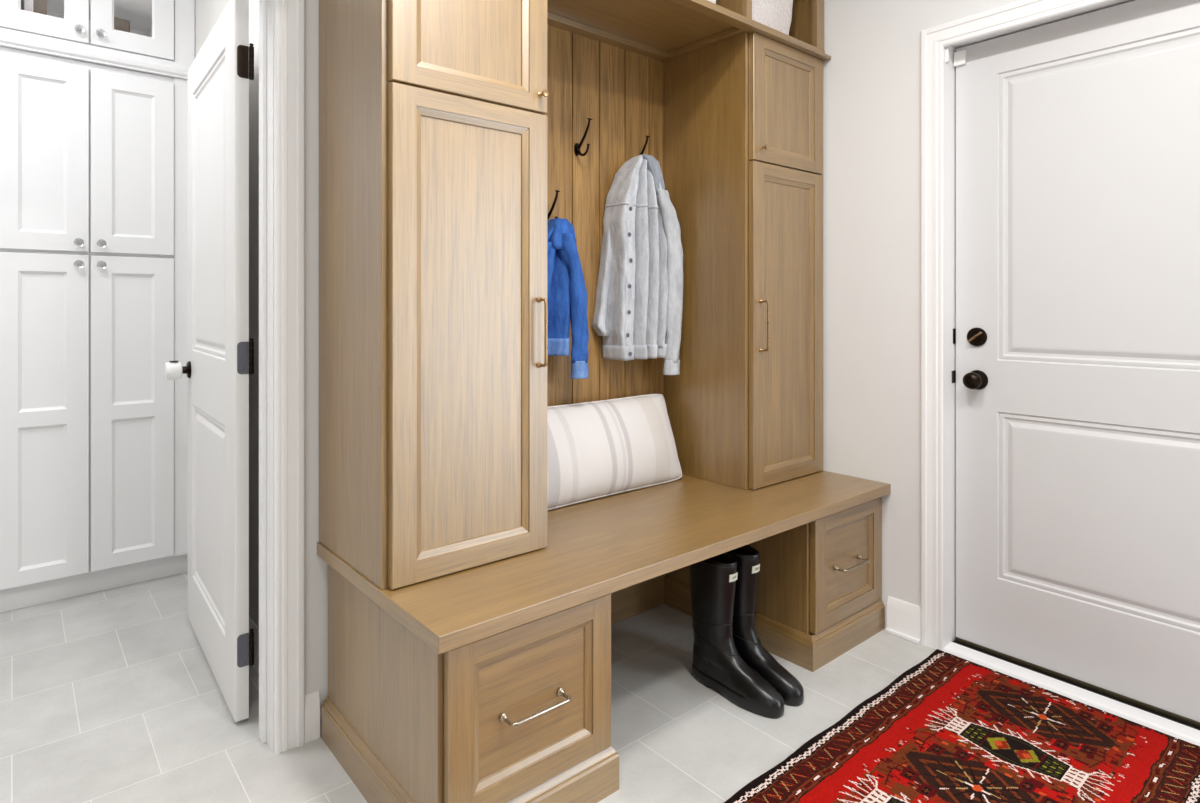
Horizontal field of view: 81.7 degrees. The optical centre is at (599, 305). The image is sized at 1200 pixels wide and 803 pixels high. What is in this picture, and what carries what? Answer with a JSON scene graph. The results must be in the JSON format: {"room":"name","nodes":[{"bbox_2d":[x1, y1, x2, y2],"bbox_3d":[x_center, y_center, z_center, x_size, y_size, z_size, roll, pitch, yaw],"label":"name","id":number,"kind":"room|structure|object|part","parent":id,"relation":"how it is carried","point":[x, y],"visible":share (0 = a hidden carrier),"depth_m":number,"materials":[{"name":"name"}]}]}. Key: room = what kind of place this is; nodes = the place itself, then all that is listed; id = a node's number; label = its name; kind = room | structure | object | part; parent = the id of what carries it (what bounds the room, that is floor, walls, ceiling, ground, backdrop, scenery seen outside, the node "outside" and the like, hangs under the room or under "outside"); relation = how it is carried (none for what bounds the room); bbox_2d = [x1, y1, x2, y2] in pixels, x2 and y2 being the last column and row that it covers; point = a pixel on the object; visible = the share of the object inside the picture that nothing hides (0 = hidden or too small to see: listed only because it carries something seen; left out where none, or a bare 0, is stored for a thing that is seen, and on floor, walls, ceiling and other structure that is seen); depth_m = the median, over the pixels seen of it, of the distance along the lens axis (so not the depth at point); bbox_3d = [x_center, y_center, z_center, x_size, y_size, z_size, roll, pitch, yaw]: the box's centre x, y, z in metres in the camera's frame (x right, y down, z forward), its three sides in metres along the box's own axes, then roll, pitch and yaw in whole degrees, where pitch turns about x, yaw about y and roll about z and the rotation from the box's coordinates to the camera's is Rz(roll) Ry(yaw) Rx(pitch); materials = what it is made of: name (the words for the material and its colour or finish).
{"room":"mudroom","nodes":[
{"label":"mudroom","id":0,"kind":"room"},
{"bbox_2d":[170,0,258,627],"bbox_3d":[-1.515,-0.212,2.819,0.120,2.750,2.140,0,0,-40],"label":"wall","id":1,"kind":"structure","parent":0,"point":[207,12],"depth_m":2.28,"materials":[{"name":"white paint"}]},
{"bbox_2d":[0,0,194,79],"bbox_3d":[-2.449,-1.256,2.816,1.304,0.564,0.685,0,0,-40],"label":"upper cabinet","id":2,"kind":"object","parent":1,"relation":"attached to","point":[160,41],"visible":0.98,"depth_m":2.82,"materials":[{"name":"white paint"}]},
{"bbox_2d":[24,0,32,11],"bbox_3d":[-2.297,-1.196,2.789,0.027,0.284,0.105,0,0,-40],"label":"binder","id":3,"kind":"object","parent":2,"relation":"in","point":[28,4],"visible":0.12,"depth_m":2.75,"materials":[{"name":"white"}]},
{"bbox_2d":[21,0,46,14],"bbox_3d":[-2.372,-1.198,2.898,0.092,0.289,0.150,0,0,-40],"label":"storage box","id":4,"kind":"object","parent":2,"relation":"in","point":[39,6],"visible":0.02,"depth_m":2.86,"materials":[{"name":"brown cardboard"}]},
{"bbox_3d":[-2.149,-1.283,2.676,0.285,0.480,0.021,0,0,-40],"label":"glass door","id":5,"kind":"part","parent":2,"relation":"part of","materials":[{"name":"white paint"}]},
{"bbox_3d":[-2.250,-1.005,2.581,1.304,0.062,0.033,0,0,-40],"label":"ledge moulding","id":6,"kind":"part","parent":2,"relation":"part of","materials":[{"name":"white paint"}]},
{"bbox_2d":[47,0,151,32],"bbox_3d":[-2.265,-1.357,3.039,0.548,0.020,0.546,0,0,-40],"label":"cabinet door","id":7,"kind":"structure","parent":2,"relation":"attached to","point":[139,12],"depth_m":3.18,"materials":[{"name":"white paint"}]},
{"bbox_2d":[114,17,129,32],"bbox_3d":[-2.189,-1.168,3.152,0.075,0.229,0.160,0,0,-40],"label":"storage box","id":8,"kind":"object","parent":2,"relation":"in","point":[120,24],"visible":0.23,"depth_m":3.09,"materials":[{"name":"brown cardboard"}]},
{"bbox_3d":[-1.926,-1.283,2.864,0.286,0.480,0.021,0,0,-40],"label":"glass door","id":9,"kind":"part","parent":2,"relation":"part of","materials":[{"name":"white paint"}]},
{"bbox_2d":[164,0,253,721],"bbox_3d":[-1.275,0.141,2.225,0.125,2.020,0.840,0,0,-39],"label":"door","id":10,"kind":"structure","parent":1,"relation":"in","point":[219,365],"depth_m":2.09,"materials":[{"name":"white paint"}]},
{"bbox_3d":[-1.527,0.233,2.483,0.052,0.069,0.069,0,0,-39],"label":"knob","id":11,"kind":"part","parent":10,"relation":"part of","materials":[{"name":"white plastic"}]},
{"bbox_2d":[249,616,258,674],"bbox_3d":[-1.309,1.102,2.472,0.015,0.121,1.335,0,0,-40],"label":"baseboard","id":12,"kind":"structure","parent":1,"relation":"attached to","point":[252,625],"depth_m":2.22,"materials":[{"name":"white paint"}]},
{"bbox_2d":[0,572,935,802],"bbox_3d":[-0.134,1.223,0.738,4.750,0.120,7.300,0,0,-40],"label":"floor","id":13,"kind":"structure","parent":0,"point":[113,695],"depth_m":1.96,"materials":[{"name":"grey tile"}]},
{"bbox_2d":[0,47,187,611],"bbox_3d":[-2.204,0.095,3.024,0.660,2.135,0.686,0,0,-40],"label":"pantry cabinet","id":14,"kind":"object","parent":13,"relation":"on","point":[94,157],"visible":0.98,"depth_m":2.77,"materials":[{"name":"white paint"}]},
{"bbox_3d":[-2.149,-0.578,2.676,0.285,0.730,0.021,0,0,-40],"label":"door","id":15,"kind":"part","parent":14,"relation":"part of","materials":[{"name":"white paint"}]},
{"bbox_3d":[-2.149,0.432,2.676,0.285,1.262,0.021,0,0,-40],"label":"door","id":16,"kind":"part","parent":14,"relation":"part of","materials":[{"name":"white paint"}]},
{"bbox_3d":[-1.926,-0.578,2.864,0.286,0.730,0.021,0,0,-40],"label":"door","id":17,"kind":"part","parent":14,"relation":"part of","materials":[{"name":"white paint"}]},
{"bbox_3d":[-1.926,0.432,2.864,0.286,1.262,0.021,0,0,-40],"label":"door","id":18,"kind":"part","parent":14,"relation":"part of","materials":[{"name":"white paint"}]},
{"bbox_2d":[321,564,618,802],"bbox_3d":[-0.344,0.918,1.757,0.479,0.489,0.694,0,0,-40],"label":"drawer base","id":19,"kind":"object","parent":13,"relation":"on","point":[522,713],"visible":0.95,"depth_m":1.55,"materials":[{"name":"brown wood"}]},
{"bbox_3d":[-0.144,0.872,1.531,0.432,0.367,0.021,0,0,-40],"label":"drawer","id":20,"kind":"part","parent":19,"relation":"part of","materials":[{"name":"brown wood"}]},
{"bbox_3d":[-0.134,0.877,1.510,0.170,0.018,0.044,0,0,-40],"label":"handle","id":21,"kind":"part","parent":19,"relation":"part of","materials":[{"name":"silver metal"}]},
{"bbox_2d":[317,470,890,653],"bbox_3d":[0.138,0.899,2.176,1.770,0.522,0.702,0,0,-40],"label":"bench","id":22,"kind":"object","parent":13,"relation":"on","point":[623,545],"visible":0.49,"depth_m":1.84,"materials":[{"name":"brown wood"}]},
{"bbox_2d":[319,0,548,589],"bbox_3d":[-0.432,-0.165,1.839,0.454,1.604,0.479,0,0,-40],"label":"tall cabinet","id":23,"kind":"object","parent":22,"relation":"on","point":[433,304],"visible":1,"depth_m":1.68,"materials":[{"name":"brown wood"}]},
{"bbox_3d":[-0.307,-0.724,1.693,0.428,0.438,0.021,0,0,-40],"label":"door","id":24,"kind":"part","parent":23,"relation":"part of","materials":[{"name":"brown wood"}]},
{"bbox_3d":[-0.307,0.067,1.693,0.428,1.134,0.021,0,0,-40],"label":"door","id":25,"kind":"part","parent":23,"relation":"part of","materials":[{"name":"brown wood"}]},
{"bbox_3d":[-0.148,0.070,1.791,0.015,0.185,0.037,0,0,-40],"label":"handle","id":26,"kind":"part","parent":23,"relation":"part of","materials":[{"name":"gold metal"}]},
{"bbox_3d":[-0.147,-0.548,1.798,0.019,0.019,0.027,0,0,-40],"label":"knob","id":27,"kind":"part","parent":23,"relation":"part of","materials":[{"name":"gold metal"}]},
{"bbox_2d":[547,0,830,61],"bbox_3d":[0.056,-1.201,2.260,1.784,0.514,0.467,0,0,-40],"label":"cubby shelf","id":28,"kind":"object","parent":23,"relation":"on","point":[661,30],"visible":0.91,"depth_m":2.40,"materials":[{"name":"brown wood"}]},
{"bbox_2d":[752,0,792,34],"bbox_3d":[0.519,-1.121,2.645,0.359,0.271,0.319,0,0,-40],"label":"fabric bin","id":29,"kind":"object","parent":28,"relation":"on","point":[775,14],"visible":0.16,"depth_m":2.55,"materials":[{"name":"fabric"}]},
{"bbox_2d":[547,394,681,510],"bbox_3d":[-0.019,0.483,2.341,0.764,0.306,0.172,0,0,-42],"label":"lumbar pillow","id":30,"kind":"object","parent":22,"relation":"on","point":[596,449],"visible":0.79,"depth_m":2.31,"materials":[{"name":"fabric"}]},
{"bbox_2d":[664,31,822,489],"bbox_3d":[0.563,-0.165,2.683,0.460,1.604,0.479,0,0,-40],"label":"tall cabinet","id":31,"kind":"object","parent":22,"relation":"on","point":[743,112],"visible":0.97,"depth_m":2.52,"materials":[{"name":"brown wood"}]},
{"bbox_3d":[0.570,0.070,2.398,0.015,0.185,0.037,0,0,-40],"label":"handle","id":32,"kind":"part","parent":31,"relation":"part of","materials":[{"name":"gold metal"}]},
{"bbox_3d":[0.570,-0.548,2.405,0.019,0.019,0.027,0,0,-40],"label":"knob","id":33,"kind":"part","parent":31,"relation":"part of","materials":[{"name":"gold metal"}]},
{"bbox_3d":[0.688,-0.724,2.536,0.432,0.438,0.021,0,0,-40],"label":"door","id":34,"kind":"part","parent":31,"relation":"part of","materials":[{"name":"brown wood"}]},
{"bbox_3d":[0.688,0.067,2.536,0.432,1.134,0.021,0,0,-40],"label":"door","id":35,"kind":"part","parent":31,"relation":"part of","materials":[{"name":"brown wood"}]},
{"bbox_2d":[690,553,783,718],"bbox_3d":[0.401,0.966,2.078,0.101,0.394,0.334,0,0,-40],"label":"rubber boot","id":36,"kind":"object","parent":13,"relation":"on","point":[717,664],"visible":0.93,"depth_m":2.08,"materials":[{"name":"black rubber"}]},
{"bbox_2d":[725,545,803,706],"bbox_3d":[0.483,0.966,2.145,0.101,0.394,0.334,0,0,-40],"label":"rubber boot","id":37,"kind":"object","parent":13,"relation":"on","point":[747,642],"visible":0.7,"depth_m":2.14,"materials":[{"name":"black rubber"}]},
{"bbox_2d":[664,497,884,671],"bbox_3d":[0.642,0.918,2.593,0.458,0.489,0.694,0,0,-40],"label":"drawer base","id":38,"kind":"object","parent":13,"relation":"on","point":[819,595],"visible":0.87,"depth_m":2.33,"materials":[{"name":"brown wood"}]},
{"bbox_3d":[0.848,0.872,2.371,0.425,0.367,0.021,0,0,-40],"label":"drawer","id":39,"kind":"part","parent":38,"relation":"part of","materials":[{"name":"brown wood"}]},
{"bbox_3d":[0.858,0.877,2.350,0.170,0.018,0.044,0,0,-40],"label":"handle","id":40,"kind":"part","parent":38,"relation":"part of","materials":[{"name":"silver metal"}]},
{"bbox_2d":[724,649,1199,802],"bbox_3d":[0.678,1.157,1.466,1.830,0.010,0.731,0,0,-40],"label":"patterned rug","id":41,"kind":"object","parent":13,"relation":"on","point":[950,728],"visible":1,"depth_m":1.79,"materials":[{"name":"fabric"}]},
{"bbox_2d":[943,640,1199,745],"bbox_3d":[1.494,1.156,2.017,0.112,0.012,0.922,0,0,-40],"label":"threshold","id":42,"kind":"object","parent":13,"relation":"on","point":[1189,733],"visible":0.85,"depth_m":2.06,"materials":[{"name":"white paint"}]},
{"bbox_2d":[305,0,665,733],"bbox_3d":[-1.137,-0.212,1.649,4.397,2.750,0.135,0,0,-40],"label":"wall","id":43,"kind":"structure","parent":0,"point":[316,568],"depth_m":1.87,"materials":[{"name":"white paint"}]},
{"bbox_2d":[259,0,304,754],"bbox_3d":[-1.206,0.103,1.577,0.986,2.118,0.154,0,0,-40],"label":"door frame","id":44,"kind":"structure","parent":43,"relation":"attached to","point":[289,15],"depth_m":1.82,"materials":[{"name":"white paint"}]},
{"bbox_2d":[305,691,319,743],"bbox_3d":[-0.772,1.102,1.859,0.039,0.121,0.015,0,0,-40],"label":"baseboard","id":45,"kind":"structure","parent":43,"relation":"attached to","point":[312,701],"depth_m":1.85,"materials":[{"name":"white paint"}]},
{"bbox_2d":[546,24,663,405],"bbox_3d":[-0.083,-0.164,2.433,0.846,1.604,0.024,0,0,-40],"label":"panel","id":46,"kind":"object","parent":43,"relation":"attached to","point":[621,90],"visible":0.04,"depth_m":2.47,"materials":[{"name":"brown wood"}]},
{"bbox_2d":[547,190,559,221],"bbox_3d":[-0.160,-0.317,2.299,0.022,0.124,0.081,0,0,-40],"label":"coat hook","id":47,"kind":"object","parent":46,"relation":"attached to","point":[557,191],"visible":0.53,"depth_m":2.29,"materials":[{"name":"brown metal"}]},
{"bbox_2d":[547,218,588,378],"bbox_3d":[-0.191,-0.022,2.231,0.321,0.522,0.142,0,0,-40],"label":"denim jacket","id":48,"kind":"object","parent":47,"relation":"hanging from","point":[566,288],"visible":0.57,"depth_m":2.25,"materials":[{"name":"blue fabric"}]},
{"bbox_2d":[574,118,591,155],"bbox_3d":[-0.056,-0.577,2.387,0.022,0.124,0.081,0,0,-40],"label":"coat hook","id":49,"kind":"object","parent":46,"relation":"attached to","point":[577,146],"visible":1,"depth_m":2.39,"materials":[{"name":"black metal"}]},
{"bbox_3d":[-0.077,-0.543,2.412,0.022,0.046,0.016,0,0,-40],"label":"plate","id":50,"kind":"part","parent":49,"relation":"part of","materials":[{"name":"brown metal"}]},
{"bbox_3d":[-0.056,-0.534,2.388,0.013,0.038,0.067,0,0,-40],"label":"arm","id":51,"kind":"part","parent":49,"relation":"part of","materials":[{"name":"brown metal"}]},
{"bbox_3d":[-0.054,-0.590,2.385,0.018,0.097,0.076,0,0,-40],"label":"arm","id":52,"kind":"part","parent":49,"relation":"part of","materials":[{"name":"brown metal"}]},
{"bbox_2d":[640,136,649,154],"bbox_3d":[0.154,-0.561,2.565,0.022,0.124,0.081,0,0,-40],"label":"coat hook","id":53,"kind":"object","parent":46,"relation":"attached to","point":[646,142],"visible":0.33,"depth_m":2.55,"materials":[{"name":"brown metal"}]},
{"bbox_2d":[592,154,682,374],"bbox_3d":[0.142,-0.144,2.511,0.343,0.798,0.146,0,0,-40],"label":"denim jacket","id":54,"kind":"object","parent":53,"relation":"hanging from","point":[639,296],"visible":1,"depth_m":2.47,"materials":[{"name":"grey fabric"}]},
{"bbox_3d":[0.020,-0.100,2.468,0.101,0.415,0.054,0,0,-40],"label":"panel","id":55,"kind":"part","parent":54,"relation":"part of","materials":[{"name":"grey fabric"}]},
{"bbox_2d":[822,0,1020,628],"bbox_3d":[2.192,-0.212,1.245,0.160,2.750,5.065,0,0,-40],"label":"wall","id":56,"kind":"structure","parent":0,"point":[871,175],"depth_m":2.52,"materials":[{"name":"white paint"}]},
{"bbox_2d":[885,596,920,643],"bbox_3d":[1.064,1.102,2.432,0.026,0.121,0.122,0,0,-40],"label":"baseboard","id":57,"kind":"structure","parent":56,"relation":"attached to","point":[903,618],"depth_m":2.43,"materials":[{"name":"white paint"}]},
{"bbox_2d":[921,0,1133,650],"bbox_3d":[1.512,0.109,2.032,0.177,2.108,1.068,0,0,-40],"label":"door frame","id":58,"kind":"structure","parent":56,"relation":"attached to","point":[934,40],"depth_m":2.36,"materials":[{"name":"white paint"}]},
{"bbox_3d":[1.221,0.245,2.389,0.040,0.042,0.002,0,0,-40],"label":"strike plate","id":59,"kind":"part","parent":58,"relation":"part of","materials":[{"name":"brown metal"}]},
{"bbox_3d":[1.224,0.106,2.392,0.031,0.052,0.002,0,0,-40],"label":"strike plate","id":60,"kind":"part","parent":58,"relation":"part of","materials":[{"name":"brown metal"}]},
{"bbox_2d":[954,0,1199,727],"bbox_3d":[1.510,0.135,2.032,0.108,2.036,0.916,0,0,-40],"label":"door","id":61,"kind":"structure","parent":56,"relation":"in","point":[1078,137],"depth_m":2.10,"materials":[{"name":"white paint"}]},
{"bbox_3d":[1.241,0.250,2.308,0.054,0.057,0.057,0,0,-40],"label":"knob","id":62,"kind":"part","parent":61,"relation":"part of","materials":[{"name":"brown metal"}]}
]}

